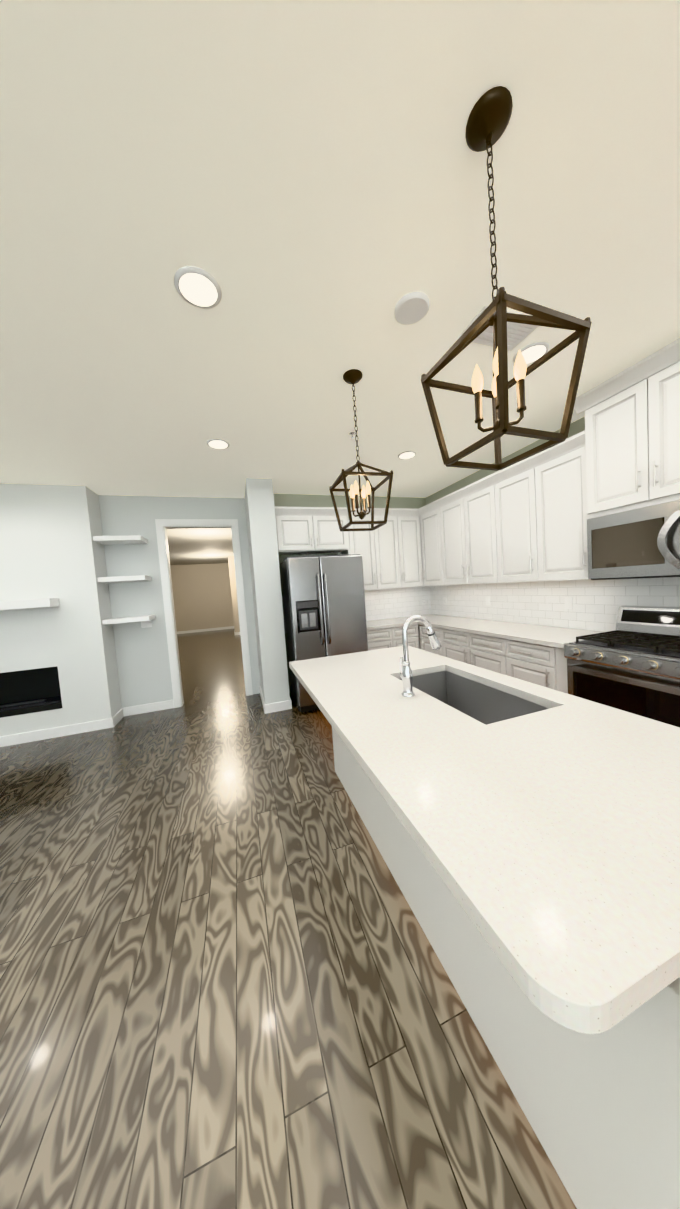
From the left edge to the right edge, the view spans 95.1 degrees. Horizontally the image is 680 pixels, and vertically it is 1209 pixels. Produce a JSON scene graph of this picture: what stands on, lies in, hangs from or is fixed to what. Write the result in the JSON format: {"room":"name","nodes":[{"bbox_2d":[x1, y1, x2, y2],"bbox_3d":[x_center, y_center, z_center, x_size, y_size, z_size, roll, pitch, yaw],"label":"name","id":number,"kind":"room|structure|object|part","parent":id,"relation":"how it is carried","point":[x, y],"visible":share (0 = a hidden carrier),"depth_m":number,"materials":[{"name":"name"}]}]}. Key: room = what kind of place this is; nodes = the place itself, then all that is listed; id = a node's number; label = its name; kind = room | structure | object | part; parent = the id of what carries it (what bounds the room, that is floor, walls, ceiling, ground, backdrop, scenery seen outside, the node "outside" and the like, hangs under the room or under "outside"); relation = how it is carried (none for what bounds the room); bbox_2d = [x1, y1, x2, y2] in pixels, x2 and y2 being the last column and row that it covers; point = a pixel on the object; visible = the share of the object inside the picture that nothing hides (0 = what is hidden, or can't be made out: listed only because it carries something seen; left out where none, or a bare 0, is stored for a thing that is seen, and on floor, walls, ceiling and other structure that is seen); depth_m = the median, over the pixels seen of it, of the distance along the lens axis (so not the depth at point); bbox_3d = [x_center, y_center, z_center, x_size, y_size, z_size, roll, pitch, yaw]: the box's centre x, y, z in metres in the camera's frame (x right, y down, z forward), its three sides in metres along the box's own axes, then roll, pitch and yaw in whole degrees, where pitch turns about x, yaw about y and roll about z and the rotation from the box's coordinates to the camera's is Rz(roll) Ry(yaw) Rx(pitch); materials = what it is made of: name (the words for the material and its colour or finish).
{"room":"kitchen and living room","nodes":[
{"label":"kitchen and living room","id":0,"kind":"room"},
{"bbox_2d":[0,483,121,736],"bbox_3d":[-3.861,0.140,3.384,2.210,2.780,0.340,-5,3,-18],"label":"wall","id":1,"kind":"structure","parent":0,"point":[50,547],"depth_m":3.44,"materials":[{"name":"white paint"}]},
{"bbox_2d":[0,598,58,609],"bbox_3d":[-3.818,0.041,3.121,1.545,0.090,0.180,-5,3,-18],"label":"mantel shelf","id":2,"kind":"object","parent":1,"relation":"attached to","point":[30,603],"visible":1,"depth_m":3.22,"materials":[{"name":"white wood"}]},
{"bbox_2d":[0,666,61,717],"bbox_3d":[-3.813,0.979,3.398,1.346,0.476,0.277,-5,3,-18],"label":"fireplace insert","id":3,"kind":"object","parent":1,"relation":"in","point":[29,691],"visible":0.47,"depth_m":3.56,"materials":[{"name":"black"}]},
{"bbox_2d":[98,495,259,707],"bbox_3d":[-3.389,0.084,3.781,4.501,2.780,0.120,-5,3,-18],"label":"wall","id":4,"kind":"structure","parent":0,"point":[143,665],"depth_m":4.01,"materials":[{"name":"white paint"}]},
{"bbox_2d":[141,620,151,627],"bbox_3d":[-2.501,0.241,4.013,0.120,0.115,0.007,-5,3,-18],"label":"light switch","id":5,"kind":"object","parent":4,"relation":"attached to","point":[145,624],"visible":0.64,"depth_m":4.01,"materials":[{"name":"white plastic"}]},
{"bbox_2d":[155,519,252,707],"bbox_3d":[-1.834,0.096,4.286,1.013,2.485,0.138,-5,3,-18],"label":"door frame","id":6,"kind":"structure","parent":4,"relation":"attached to","point":[161,523],"depth_m":4.15,"materials":[{"name":"white wood"}]},
{"bbox_2d":[170,563,233,631],"bbox_3d":[-6.264,-0.220,12.704,4.650,2.780,0.120,-5,3,-18],"label":"wall","id":7,"kind":"structure","parent":0,"point":[202,597],"depth_m":12.83,"materials":[{"name":"beige paint"}]},
{"bbox_2d":[228,556,239,631],"bbox_3d":[-3.569,-0.315,11.064,0.550,2.780,0.120,-5,3,-18],"label":"wall","id":8,"kind":"structure","parent":0,"point":[234,593],"depth_m":10.95,"materials":[{"name":"beige paint"}]},
{"bbox_2d":[244,478,289,703],"bbox_3d":[-0.972,-0.101,4.090,0.300,2.780,0.800,-5,3,-18],"label":"wall","id":9,"kind":"structure","parent":0,"point":[265,575],"depth_m":3.71,"materials":[{"name":"white paint"}]},
{"bbox_2d":[0,626,291,746],"bbox_3d":[-2.115,1.285,4.686,7.275,0.110,17.800,-5,3,-18],"label":"baseboard","id":10,"kind":"structure","parent":9,"relation":"attached to","point":[60,731],"depth_m":3.61,"materials":[{"name":"white wood"}]},
{"bbox_2d":[0,629,576,1208],"bbox_3d":[-2.109,1.370,4.690,7.515,0.060,18.040,-5,3,-18],"label":"floor","id":11,"kind":"structure","parent":0,"point":[224,981],"depth_m":1.13,"materials":[{"name":"brown wood"}]},
{"bbox_2d":[279,552,367,712],"bbox_3d":[-0.213,0.304,4.017,0.907,1.878,0.890,-5,3,-18],"label":"refrigerator","id":12,"kind":"object","parent":11,"relation":"on","point":[323,605],"visible":0.77,"depth_m":3.64,"materials":[{"name":"grey metal"}]},
{"bbox_3d":[-0.311,0.065,3.555,0.372,0.841,0.090,-5,3,-18],"label":"handle","id":13,"kind":"part","parent":12,"relation":"part of","materials":[{"name":"silver metal"}]},
{"bbox_2d":[367,627,394,650],"bbox_3d":[0.427,0.744,4.414,0.411,0.868,0.621,-5,3,-18],"label":"base cabinet","id":14,"kind":"object","parent":11,"relation":"on","point":[382,638],"depth_m":4.12,"materials":[{"name":"white wood"}]},
{"bbox_2d":[391,624,418,648],"bbox_3d":[0.817,0.709,4.542,0.412,0.868,0.621,-5,3,-18],"label":"base cabinet","id":15,"kind":"object","parent":11,"relation":"on","point":[413,630],"depth_m":4.26,"materials":[{"name":"white wood"}]},
{"bbox_2d":[366,618,416,629],"bbox_3d":[0.565,0.276,4.431,0.780,0.040,0.645,-5,3,-18],"label":"countertop","id":16,"kind":"structure","parent":15,"relation":"on","point":[392,622],"depth_m":4.25,"materials":[{"name":"white stone"}]},
{"bbox_2d":[419,625,438,654],"bbox_3d":[1.500,0.684,4.154,0.641,0.868,0.472,-5,3,-18],"label":"base cabinet","id":17,"kind":"object","parent":11,"relation":"on","point":[424,642],"depth_m":4.15,"materials":[{"name":"white wood"}]},
{"bbox_2d":[439,628,502,673],"bbox_3d":[1.723,0.707,3.479,0.641,0.868,0.950,-5,3,-18],"label":"base cabinet","id":18,"kind":"object","parent":11,"relation":"on","point":[486,652],"depth_m":3.31,"materials":[{"name":"white wood"}]},
{"bbox_2d":[503,639,567,693],"bbox_3d":[1.963,0.731,2.755,0.641,0.868,0.576,-5,3,-18],"label":"base cabinet","id":19,"kind":"object","parent":11,"relation":"on","point":[542,665],"depth_m":2.62,"materials":[{"name":"white wood"}]},
{"bbox_2d":[399,614,601,648],"bbox_3d":[1.590,0.245,3.711,0.674,0.040,2.653,-5,3,-18],"label":"countertop","id":20,"kind":"structure","parent":19,"relation":"on","point":[556,637],"depth_m":3.08,"materials":[{"name":"white stone"}]},
{"bbox_2d":[488,945,679,1208],"bbox_3d":[0.875,0.911,0.900,0.578,0.868,0.523,-5,3,-18],"label":"base cabinet","id":21,"kind":"object","parent":11,"relation":"on","point":[601,1111],"depth_m":0.60,"materials":[{"name":"white wood"}]},
{"bbox_2d":[289,646,679,1033],"bbox_3d":[0.428,0.449,1.531,1.025,0.040,2.110,-5,3,-18],"label":"countertop","id":22,"kind":"structure","parent":21,"relation":"on","point":[547,841],"depth_m":0.70,"materials":[{"name":"white stone"}]},
{"bbox_2d":[400,615,441,696],"bbox_3d":[0.386,0.239,1.551,0.230,0.380,0.129,-5,3,-18],"label":"faucet","id":23,"kind":"object","parent":22,"relation":"on","point":[406,675],"visible":1,"depth_m":1.49,"materials":[{"name":"silver metal"}]},
{"bbox_2d":[400,671,548,724],"bbox_3d":[0.618,0.573,1.580,0.428,0.236,0.797,-5,3,-18],"label":"sink","id":24,"kind":"object","parent":22,"relation":"in","point":[483,704],"visible":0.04,"depth_m":1.77,"materials":[{"name":"silver metal"}]},
{"bbox_2d":[564,606,679,726],"bbox_3d":[2.115,0.622,2.095,0.735,1.140,0.752,-5,3,-18],"label":"range","id":25,"kind":"object","parent":11,"relation":"on","point":[631,663],"visible":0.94,"depth_m":2.06,"materials":[{"name":"silver metal"}]},
{"bbox_2d":[0,0,679,564],"bbox_3d":[-2.305,-1.459,4.530,7.515,0.060,18.040,-5,3,-18],"label":"ceiling","id":26,"kind":"structure","parent":0,"point":[304,182],"depth_m":1.15,"materials":[{"name":"white paint"}]},
{"bbox_2d":[174,266,221,308],"bbox_3d":[-0.612,-1.360,1.342,0.189,0.011,0.189,-7,4,-42],"label":"recessed light","id":27,"kind":"object","parent":26,"relation":"in","point":[197,287],"depth_m":1.33,"materials":[{"name":"white plastic"}]},
{"bbox_2d":[207,438,229,448],"bbox_3d":[-1.069,-1.406,2.728,0.189,0.011,0.189,-5,4,-24],"label":"recessed light","id":28,"kind":"object","parent":26,"relation":"in","point":[216,443],"depth_m":2.71,"materials":[{"name":"white plastic"}]},
{"bbox_2d":[329,369,392,530],"bbox_3d":[0.113,-0.974,1.996,0.326,0.952,0.326,-5,3,-15],"label":"pendant light","id":29,"kind":"object","parent":26,"relation":"hanging from","point":[352,376],"visible":1,"depth_m":1.97,"materials":[{"name":"brown metal"}]},
{"bbox_2d":[398,451,415,458],"bbox_3d":[0.700,-1.558,3.246,0.189,0.011,0.189,-7,4,-42],"label":"recessed light","id":30,"kind":"object","parent":26,"relation":"in","point":[407,454],"depth_m":3.23,"materials":[{"name":"white plastic"}]},
{"bbox_2d":[394,291,429,324],"bbox_3d":[0.349,-1.431,1.511,0.169,0.020,0.169,-5,4,-24],"label":"smoke detector","id":31,"kind":"object","parent":26,"relation":"attached to","point":[410,308],"visible":0.94,"depth_m":1.48,"materials":[{"name":"white plastic"}]},
{"bbox_2d":[458,305,538,350],"bbox_3d":[0.860,-1.478,1.678,0.380,0.016,0.200,-5,3,-18],"label":"ceiling vent","id":32,"kind":"object","parent":26,"relation":"in","point":[518,333],"visible":0.48,"depth_m":1.69,"materials":[{"name":"white metal"}]},
{"bbox_2d":[421,86,591,470],"bbox_3d":[0.465,-0.939,0.933,0.337,0.952,0.337,-5,3,-18],"label":"pendant light","id":33,"kind":"object","parent":26,"relation":"hanging from","point":[488,120],"visible":1,"depth_m":0.90,"materials":[{"name":"brown metal"}]},
{"bbox_2d":[513,341,549,364],"bbox_3d":[1.155,-1.513,1.880,0.189,0.011,0.189,-7,4,-42],"label":"recessed light","id":34,"kind":"object","parent":26,"relation":"in","point":[532,352],"depth_m":1.85,"materials":[{"name":"white"}]},
{"bbox_2d":[274,494,430,598],"bbox_3d":[0.273,-0.223,4.730,2.475,2.780,0.120,-5,3,-18],"label":"wall","id":35,"kind":"structure","parent":0,"point":[292,500],"depth_m":4.48,"materials":[{"name":"grey paint"}]},
{"bbox_2d":[275,506,350,554],"bbox_3d":[-0.417,-0.987,4.223,0.978,0.555,0.342,-5,3,-18],"label":"upper cabinet","id":36,"kind":"object","parent":35,"relation":"attached to","point":[300,530],"depth_m":4.06,"materials":[{"name":"white wood"}]},
{"bbox_2d":[341,507,402,590],"bbox_3d":[0.430,-0.775,4.511,0.769,1.127,0.342,-5,3,-18],"label":"upper cabinet","id":37,"kind":"object","parent":35,"relation":"attached to","point":[378,548],"depth_m":4.37,"materials":[{"name":"white wood"}]},
{"bbox_2d":[364,586,430,620],"bbox_3d":[0.308,0.044,4.683,2.466,0.528,0.008,-5,3,-18],"label":"wall tile","id":38,"kind":"structure","parent":35,"relation":"attached to","point":[392,603],"depth_m":4.87,"materials":[{"name":"white tile"}]},
{"bbox_2d":[399,509,422,587],"bbox_3d":[0.971,-0.823,4.688,0.374,1.127,0.342,-5,3,-18],"label":"upper cabinet","id":39,"kind":"object","parent":35,"relation":"attached to","point":[410,547],"depth_m":4.53,"materials":[{"name":"white wood"}]},
{"bbox_2d":[425,417,584,504],"bbox_3d":[2.805,-0.199,1.195,0.120,2.780,8.420,-5,3,-18],"label":"wall","id":40,"kind":"structure","parent":0,"point":[577,426],"depth_m":3.78,"materials":[{"name":"grey paint"}]},
{"bbox_2d":[419,501,442,585],"bbox_3d":[1.438,-0.840,4.417,0.341,1.127,0.459,-5,3,-18],"label":"upper cabinet","id":41,"kind":"object","parent":40,"relation":"attached to","point":[429,515],"depth_m":4.37,"materials":[{"name":"white wood"}]},
{"bbox_2d":[439,475,494,584],"bbox_3d":[1.656,-0.818,3.761,0.341,1.127,0.925,-5,3,-18],"label":"upper cabinet","id":42,"kind":"object","parent":40,"relation":"attached to","point":[466,519],"depth_m":3.66,"materials":[{"name":"white wood"}]},
{"bbox_2d":[491,457,534,582],"bbox_3d":[1.874,-0.796,3.103,0.341,1.127,0.462,-5,3,-18],"label":"upper cabinet","id":43,"kind":"object","parent":40,"relation":"attached to","point":[524,520],"depth_m":3.05,"materials":[{"name":"white wood"}]},
{"bbox_2d":[430,577,679,631],"bbox_3d":[2.669,0.062,1.471,0.008,0.528,7.572,-5,3,-18],"label":"wall tile","id":44,"kind":"structure","parent":40,"relation":"attached to","point":[596,604],"depth_m":3.05,"materials":[{"name":"white tile"}]},
{"bbox_2d":[485,596,489,605],"bbox_3d":[1.855,-0.045,3.900,0.007,0.115,0.070,-5,3,-18],"label":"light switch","id":45,"kind":"object","parent":44,"relation":"attached to","point":[487,598],"visible":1,"depth_m":3.90,"materials":[{"name":"white plastic"}]},
{"bbox_2d":[531,433,587,581],"bbox_3d":[2.019,-0.781,2.664,0.341,1.127,0.463,-5,3,-18],"label":"upper cabinet","id":46,"kind":"object","parent":40,"relation":"attached to","point":[561,552],"depth_m":2.62,"materials":[{"name":"white wood"}]},
{"bbox_2d":[579,337,679,520],"bbox_3d":[2.159,-1.108,2.052,0.401,0.905,0.756,-5,3,-18],"label":"upper cabinet","id":47,"kind":"object","parent":40,"relation":"attached to","point":[630,437],"depth_m":2.05,"materials":[{"name":"white wood"}]},
{"bbox_2d":[587,500,679,579],"bbox_3d":[2.181,-0.418,2.082,0.450,0.467,0.752,-5,3,-18],"label":"microwave","id":48,"kind":"object","parent":47,"relation":"attached to","point":[643,542],"visible":1,"depth_m":2.09,"materials":[{"name":"silver metal"}]}
]}

